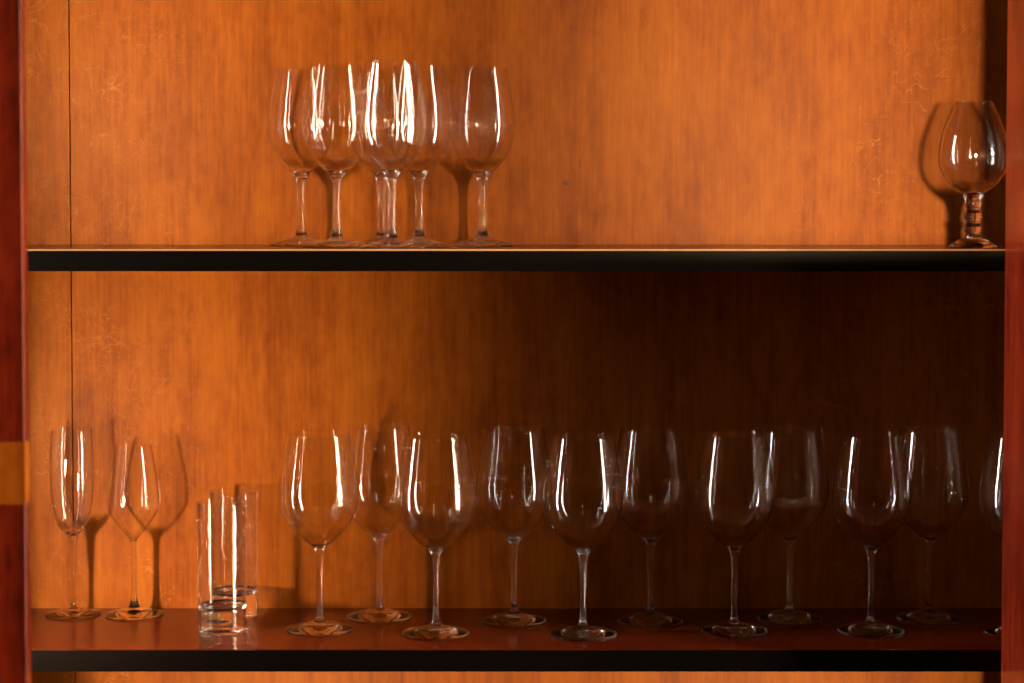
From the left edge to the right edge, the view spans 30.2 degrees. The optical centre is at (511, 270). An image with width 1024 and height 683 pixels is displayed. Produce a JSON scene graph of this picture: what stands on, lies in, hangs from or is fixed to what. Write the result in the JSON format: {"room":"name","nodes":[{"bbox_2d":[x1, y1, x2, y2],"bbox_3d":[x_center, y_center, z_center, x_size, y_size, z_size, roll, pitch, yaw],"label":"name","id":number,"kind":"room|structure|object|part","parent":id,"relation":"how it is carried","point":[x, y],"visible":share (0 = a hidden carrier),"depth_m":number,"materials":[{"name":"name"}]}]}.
{"room":"bar","nodes":[
{"label":"bar","id":0,"kind":"room"},
{"bbox_3d":[0.000,1.419,0.853,6.000,0.050,3.600,0,2,0],"label":"floor","id":1,"kind":"structure","parent":0,"visible":0},
{"bbox_2d":[0,0,30,682],"bbox_3d":[-0.473,0.323,1.663,0.100,2.080,0.017,0,2,0],"label":"wooden post","id":2,"kind":"object","parent":1,"relation":"on","point":[15,604],"visible":1,"depth_m":1.65,"materials":[{"name":"red wood"}]},
{"bbox_2d":[25,0,1023,682],"bbox_3d":[0.005,0.301,2.272,1.393,2.080,0.378,0,2,0],"label":"display cabinet","id":3,"kind":"object","parent":1,"relation":"on","point":[730,216],"visible":0.98,"depth_m":2.43,"materials":[{"name":"brown wood"}]},
{"bbox_3d":[-0.618,0.269,2.449,0.107,1.970,0.018,0,2,0],"label":"panel","id":4,"kind":"part","parent":3,"relation":"part of","materials":[{"name":"brown wood"}]},
{"bbox_2d":[45,428,100,619],"bbox_3d":[-0.556,0.318,2.403,0.069,0.235,0.069,-2,3,-43],"label":"champagne flute","id":5,"kind":"object","parent":3,"relation":"on","point":[72,530],"visible":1,"depth_m":2.40,"materials":[{"name":"clear glass"}]},
{"bbox_2d":[49,428,94,533],"bbox_3d":[-0.556,0.268,2.401,0.056,0.134,0.056,0,2,0],"label":"bowl","id":6,"kind":"object","parent":5,"relation":"on","point":[68,527],"depth_m":2.39,"materials":[{"name":"clear glass"}]},
{"bbox_3d":[-0.556,0.378,2.405,0.018,0.095,0.018,0,2,0],"label":"stem","id":7,"kind":"part","parent":5,"relation":"part of","materials":[{"name":"clear glass"}]},
{"bbox_2d":[105,444,163,620],"bbox_3d":[-0.478,0.328,2.402,0.073,0.216,0.073,0,2,-13],"label":"wine glass","id":8,"kind":"object","parent":3,"relation":"on","point":[134,611],"visible":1,"depth_m":2.40,"materials":[{"name":"clear glass"}]},
{"bbox_2d":[106,444,159,538],"bbox_3d":[-0.478,0.281,2.401,0.067,0.121,0.067,0,2,0],"label":"bowl","id":9,"kind":"object","parent":8,"relation":"on","point":[134,535],"depth_m":2.40,"materials":[{"name":"clear glass"}]},
{"bbox_3d":[-0.478,0.381,2.404,0.015,0.088,0.015,0,2,0],"label":"stem","id":10,"kind":"part","parent":8,"relation":"part of","materials":[{"name":"clear glass"}]},
{"bbox_2d":[196,498,246,635],"bbox_3d":[-0.353,0.360,2.313,0.061,0.159,0.061,0,2,0],"label":"tumbler","id":11,"kind":"object","parent":3,"relation":"on","point":[218,617],"visible":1,"depth_m":2.30,"materials":[{"name":"clear glass"}]},
{"bbox_3d":[-0.353,0.422,2.315,0.059,0.033,0.059,0,2,0],"label":"glass","id":12,"kind":"part","parent":11,"relation":"part of","materials":[{"name":"clear glass"}]},
{"bbox_2d":[209,487,257,618],"bbox_3d":[-0.351,0.356,2.399,0.061,0.159,0.061,1,2,27],"label":"tumbler","id":13,"kind":"object","parent":3,"relation":"on","point":[235,592],"visible":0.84,"depth_m":2.39,"materials":[{"name":"clear glass"}]},
{"bbox_3d":[-0.351,0.419,2.401,0.059,0.033,0.059,1,2,27],"label":"glass","id":14,"kind":"part","parent":13,"relation":"part of","materials":[{"name":"clear glass"}]},
{"bbox_2d":[268,68,333,245],"bbox_3d":[-0.264,-0.141,2.377,0.082,0.219,0.082,0,2,0],"label":"wine glass","id":15,"kind":"object","parent":3,"relation":"on","point":[300,172],"visible":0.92,"depth_m":2.37,"materials":[{"name":"clear glass"}]},
{"bbox_3d":[-0.264,-0.082,2.380,0.021,0.080,0.021,0,2,0],"label":"stem","id":16,"kind":"part","parent":15,"relation":"part of","materials":[{"name":"clear glass"}]},
{"bbox_2d":[268,68,333,173],"bbox_3d":[-0.264,-0.185,2.376,0.082,0.131,0.082,0,2,0],"label":"bowl","id":17,"kind":"object","parent":15,"relation":"on","point":[293,168],"depth_m":2.37,"materials":[{"name":"clear glass"}]},
{"bbox_2d":[279,433,358,636],"bbox_3d":[-0.235,0.318,2.320,0.097,0.241,0.097,-1,3,-32],"label":"wine glass","id":18,"kind":"object","parent":3,"relation":"on","point":[319,541],"visible":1,"depth_m":2.31,"materials":[{"name":"clear glass"}]},
{"bbox_2d":[279,433,358,546],"bbox_3d":[-0.235,0.268,2.318,0.097,0.140,0.097,0,2,0],"label":"bowl","id":19,"kind":"object","parent":18,"relation":"on","point":[320,539],"depth_m":2.31,"materials":[{"name":"clear glass"}]},
{"bbox_3d":[-0.235,0.380,2.322,0.018,0.090,0.018,0,2,0],"label":"stem","id":20,"kind":"part","parent":18,"relation":"part of","materials":[{"name":"clear glass"}]},
{"bbox_2d":[302,63,369,247],"bbox_3d":[-0.212,-0.138,2.296,0.082,0.219,0.082,0,2,-4],"label":"wine glass","id":21,"kind":"object","parent":3,"relation":"on","point":[336,171],"visible":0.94,"depth_m":2.29,"materials":[{"name":"clear glass"}]},
{"bbox_2d":[302,63,369,172],"bbox_3d":[-0.212,-0.182,2.295,0.082,0.131,0.082,0,2,-4],"label":"bowl","id":22,"kind":"object","parent":21,"relation":"on","point":[330,167],"depth_m":2.29,"materials":[{"name":"clear glass"}]},
{"bbox_3d":[-0.212,-0.079,2.299,0.021,0.080,0.021,0,2,-4],"label":"stem","id":23,"kind":"part","parent":21,"relation":"part of","materials":[{"name":"clear glass"}]},
{"bbox_2d":[340,423,417,623],"bbox_3d":[-0.167,0.316,2.389,0.097,0.241,0.097,-1,2,-30],"label":"wine glass","id":24,"kind":"object","parent":3,"relation":"on","point":[379,614],"visible":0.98,"depth_m":2.38,"materials":[{"name":"clear glass"}]},
{"bbox_3d":[-0.167,0.378,2.392,0.018,0.090,0.018,0,2,9],"label":"stem","id":25,"kind":"part","parent":24,"relation":"part of","materials":[{"name":"clear glass"}]},
{"bbox_2d":[340,423,417,536],"bbox_3d":[-0.167,0.265,2.387,0.097,0.140,0.097,0,2,9],"label":"bowl","id":26,"kind":"object","parent":24,"relation":"on","point":[374,529],"depth_m":2.38,"materials":[{"name":"clear glass"}]},
{"bbox_2d":[349,68,413,243],"bbox_3d":[-0.164,-0.141,2.382,0.082,0.219,0.082,1,2,31],"label":"wine glass","id":27,"kind":"object","parent":3,"relation":"on","point":[381,232],"visible":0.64,"depth_m":2.38,"materials":[{"name":"clear glass"}]},
{"bbox_3d":[-0.164,-0.082,2.385,0.021,0.080,0.021,1,2,31],"label":"stem","id":28,"kind":"part","parent":27,"relation":"part of","materials":[{"name":"clear glass"}]},
{"bbox_2d":[349,68,413,173],"bbox_3d":[-0.164,-0.186,2.381,0.082,0.131,0.082,1,2,31],"label":"bowl","id":29,"kind":"object","parent":27,"relation":"on","point":[372,168],"depth_m":2.37,"materials":[{"name":"clear glass"}]},
{"bbox_2d":[357,60,425,248],"bbox_3d":[-0.142,-0.136,2.240,0.082,0.219,0.082,0,2,-5],"label":"wine glass","id":30,"kind":"object","parent":3,"relation":"on","point":[391,170],"visible":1,"depth_m":2.23,"materials":[{"name":"clear glass"}]},
{"bbox_3d":[-0.142,-0.077,2.242,0.021,0.080,0.021,0,2,-5],"label":"stem","id":31,"kind":"part","parent":30,"relation":"part of","materials":[{"name":"clear glass"}]},
{"bbox_2d":[357,60,425,171],"bbox_3d":[-0.142,-0.180,2.238,0.082,0.131,0.082,0,2,-5],"label":"bowl","id":32,"kind":"object","parent":30,"relation":"on","point":[385,166],"depth_m":2.23,"materials":[{"name":"clear glass"}]},
{"bbox_2d":[385,65,451,246],"bbox_3d":[-0.113,-0.139,2.316,0.082,0.219,0.082,-2,3,-37],"label":"wine glass","id":33,"kind":"object","parent":3,"relation":"on","point":[418,171],"visible":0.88,"depth_m":2.31,"materials":[{"name":"clear glass"}]},
{"bbox_2d":[385,65,451,172],"bbox_3d":[-0.113,-0.183,2.315,0.082,0.131,0.082,-2,3,-36],"label":"bowl","id":34,"kind":"object","parent":33,"relation":"on","point":[412,167],"depth_m":2.31,"materials":[{"name":"clear glass"}]},
{"bbox_3d":[-0.113,-0.080,2.319,0.021,0.080,0.021,-2,3,-36],"label":"stem","id":35,"kind":"part","parent":33,"relation":"part of","materials":[{"name":"clear glass"}]},
{"bbox_2d":[396,432,475,640],"bbox_3d":[-0.092,0.319,2.298,0.097,0.241,0.097,-1,2,-22],"label":"wine glass","id":36,"kind":"object","parent":3,"relation":"on","point":[435,631],"visible":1,"depth_m":2.29,"materials":[{"name":"clear glass"}]},
{"bbox_3d":[-0.092,0.381,2.300,0.018,0.090,0.018,-2,3,-35],"label":"stem","id":37,"kind":"part","parent":36,"relation":"part of","materials":[{"name":"clear glass"}]},
{"bbox_2d":[396,432,475,549],"bbox_3d":[-0.092,0.269,2.296,0.097,0.140,0.097,-2,3,-35],"label":"bowl","id":38,"kind":"object","parent":36,"relation":"on","point":[429,542],"depth_m":2.29,"materials":[{"name":"clear glass"}]},
{"bbox_2d":[449,67,514,245],"bbox_3d":[-0.037,-0.141,2.356,0.082,0.219,0.082,1,2,16],"label":"wine glass","id":39,"kind":"object","parent":3,"relation":"on","point":[482,171],"visible":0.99,"depth_m":2.35,"materials":[{"name":"clear glass"}]},
{"bbox_2d":[449,67,514,172],"bbox_3d":[-0.037,-0.185,2.355,0.082,0.131,0.082,1,2,16],"label":"bowl","id":40,"kind":"object","parent":39,"relation":"on","point":[473,167],"depth_m":2.35,"materials":[{"name":"clear glass"}]},
{"bbox_3d":[-0.037,-0.081,2.359,0.021,0.080,0.021,1,2,16],"label":"stem","id":41,"kind":"part","parent":39,"relation":"part of","materials":[{"name":"clear glass"}]},
{"bbox_2d":[475,425,552,627],"bbox_3d":[0.003,0.317,2.368,0.097,0.241,0.097,-2,3,-41],"label":"wine glass","id":42,"kind":"object","parent":3,"relation":"on","point":[513,618],"visible":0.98,"depth_m":2.36,"materials":[{"name":"clear glass"}]},
{"bbox_3d":[0.003,0.379,2.370,0.018,0.090,0.018,2,3,44],"label":"stem","id":43,"kind":"part","parent":42,"relation":"part of","materials":[{"name":"clear glass"}]},
{"bbox_2d":[475,425,552,539],"bbox_3d":[0.003,0.266,2.366,0.097,0.140,0.097,2,3,44],"label":"bowl","id":44,"kind":"object","parent":42,"relation":"on","point":[508,532],"depth_m":2.36,"materials":[{"name":"clear glass"}]},
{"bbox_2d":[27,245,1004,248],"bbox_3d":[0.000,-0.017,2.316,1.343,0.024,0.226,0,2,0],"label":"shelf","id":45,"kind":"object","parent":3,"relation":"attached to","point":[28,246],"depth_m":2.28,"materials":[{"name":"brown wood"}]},
{"bbox_2d":[31,608,1001,649],"bbox_3d":[0.000,0.451,2.334,1.343,0.024,0.226,0,2,0],"label":"shelf","id":46,"kind":"object","parent":3,"relation":"attached to","point":[177,628],"depth_m":2.30,"materials":[{"name":"brown wood"}]},
{"bbox_2d":[543,432,622,641],"bbox_3d":[0.086,0.319,2.292,0.097,0.241,0.097,-1,2,-29],"label":"wine glass","id":47,"kind":"object","parent":3,"relation":"on","point":[581,632],"visible":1,"depth_m":2.29,"materials":[{"name":"clear glass"}]},
{"bbox_2d":[543,432,622,550],"bbox_3d":[0.086,0.269,2.290,0.097,0.140,0.097,2,3,37],"label":"bowl","id":48,"kind":"object","parent":47,"relation":"on","point":[579,543],"depth_m":2.28,"materials":[{"name":"clear glass"}]},
{"bbox_3d":[0.086,0.381,2.295,0.018,0.090,0.018,2,3,37],"label":"stem","id":49,"kind":"part","parent":47,"relation":"part of","materials":[{"name":"clear glass"}]},
{"bbox_2d":[612,425,689,627],"bbox_3d":[0.173,0.317,2.364,0.097,0.241,0.097,0,2,-2],"label":"wine glass","id":50,"kind":"object","parent":3,"relation":"on","point":[650,618],"visible":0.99,"depth_m":2.36,"materials":[{"name":"clear glass"}]},
{"bbox_3d":[0.173,0.379,2.366,0.018,0.090,0.018,-1,2,-23],"label":"stem","id":51,"kind":"part","parent":50,"relation":"part of","materials":[{"name":"clear glass"}]},
{"bbox_2d":[612,425,689,540],"bbox_3d":[0.173,0.266,2.362,0.097,0.140,0.097,-1,2,-23],"label":"bowl","id":52,"kind":"object","parent":50,"relation":"on","point":[647,533],"depth_m":2.36,"materials":[{"name":"clear glass"}]},
{"bbox_2d":[695,430,774,637],"bbox_3d":[0.271,0.319,2.312,0.097,0.241,0.097,0,2,6],"label":"wine glass","id":53,"kind":"object","parent":3,"relation":"on","point":[733,628],"visible":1,"depth_m":2.31,"materials":[{"name":"clear glass"}]},
{"bbox_3d":[0.271,0.381,2.314,0.018,0.090,0.018,2,3,42],"label":"stem","id":54,"kind":"part","parent":53,"relation":"part of","materials":[{"name":"clear glass"}]},
{"bbox_2d":[695,430,774,547],"bbox_3d":[0.271,0.268,2.310,0.097,0.140,0.097,2,3,42],"label":"bowl","id":55,"kind":"object","parent":53,"relation":"on","point":[728,540],"depth_m":2.30,"materials":[{"name":"clear glass"}]},
{"bbox_2d":[751,424,828,625],"bbox_3d":[0.348,0.316,2.378,0.097,0.241,0.097,1,2,31],"label":"wine glass","id":56,"kind":"object","parent":3,"relation":"on","point":[788,616],"visible":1,"depth_m":2.37,"materials":[{"name":"clear glass"}]},
{"bbox_3d":[0.348,0.378,2.380,0.018,0.090,0.018,2,3,44],"label":"stem","id":57,"kind":"part","parent":56,"relation":"part of","materials":[{"name":"clear glass"}]},
{"bbox_2d":[751,424,828,538],"bbox_3d":[0.348,0.266,2.376,0.097,0.140,0.097,2,3,44],"label":"bowl","id":58,"kind":"object","parent":56,"relation":"on","point":[787,531],"depth_m":2.37,"materials":[{"name":"clear glass"}]},
{"bbox_2d":[831,430,911,637],"bbox_3d":[0.437,0.319,2.312,0.097,0.241,0.097,-2,3,-37],"label":"wine glass","id":59,"kind":"object","parent":3,"relation":"on","point":[869,628],"visible":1,"depth_m":2.31,"materials":[{"name":"clear glass"}]},
{"bbox_3d":[0.437,0.381,2.314,0.018,0.090,0.018,0,2,-5],"label":"stem","id":60,"kind":"part","parent":59,"relation":"part of","materials":[{"name":"clear glass"}]},
{"bbox_2d":[831,430,911,547],"bbox_3d":[0.437,0.268,2.310,0.097,0.140,0.097,0,2,-5],"label":"bowl","id":61,"kind":"object","parent":59,"relation":"on","point":[865,540],"depth_m":2.31,"materials":[{"name":"clear glass"}]},
{"bbox_2d":[891,425,969,625],"bbox_3d":[0.523,0.316,2.378,0.097,0.241,0.097,-2,3,-40],"label":"wine glass","id":62,"kind":"object","parent":3,"relation":"on","point":[929,616],"visible":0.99,"depth_m":2.37,"materials":[{"name":"clear glass"}]},
{"bbox_3d":[0.523,0.378,2.380,0.018,0.090,0.018,0,2,7],"label":"stem","id":63,"kind":"part","parent":62,"relation":"part of","materials":[{"name":"clear glass"}]},
{"bbox_2d":[891,425,969,538],"bbox_3d":[0.523,0.266,2.376,0.097,0.140,0.097,0,2,7],"label":"bowl","id":64,"kind":"object","parent":62,"relation":"on","point":[926,531],"depth_m":2.37,"materials":[{"name":"clear glass"}]},
{"bbox_2d":[938,100,1005,247],"bbox_3d":[0.550,-0.115,2.267,0.085,0.174,0.085,0,2,0],"label":"wine glass","id":65,"kind":"object","parent":3,"relation":"on","point":[972,196],"visible":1,"depth_m":2.26,"materials":[{"name":"clear glass"}]},
{"bbox_2d":[938,100,1005,194],"bbox_3d":[0.550,-0.145,2.266,0.082,0.114,0.082,0,2,0],"label":"bowl","id":66,"kind":"object","parent":65,"relation":"on","point":[966,190],"depth_m":2.26,"materials":[{"name":"clear glass"}]},
{"bbox_3d":[0.550,-0.065,2.269,0.025,0.051,0.025,0,2,0],"label":"stem","id":67,"kind":"part","parent":65,"relation":"part of","materials":[{"name":"clear glass"}]},
{"bbox_2d":[978,432,1002,638],"bbox_3d":[0.613,0.319,2.298,0.097,0.241,0.097,1,2,31],"label":"wine glass","id":68,"kind":"object","parent":3,"relation":"on","point":[995,631],"visible":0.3,"depth_m":2.30,"materials":[{"name":"clear glass"}]},
{"bbox_2d":[978,432,1002,541],"bbox_3d":[0.613,0.269,2.296,0.097,0.140,0.097,1,2,14],"label":"bowl","id":69,"kind":"object","parent":68,"relation":"on","point":[1000,538],"depth_m":2.30,"materials":[{"name":"clear glass"}]}
]}

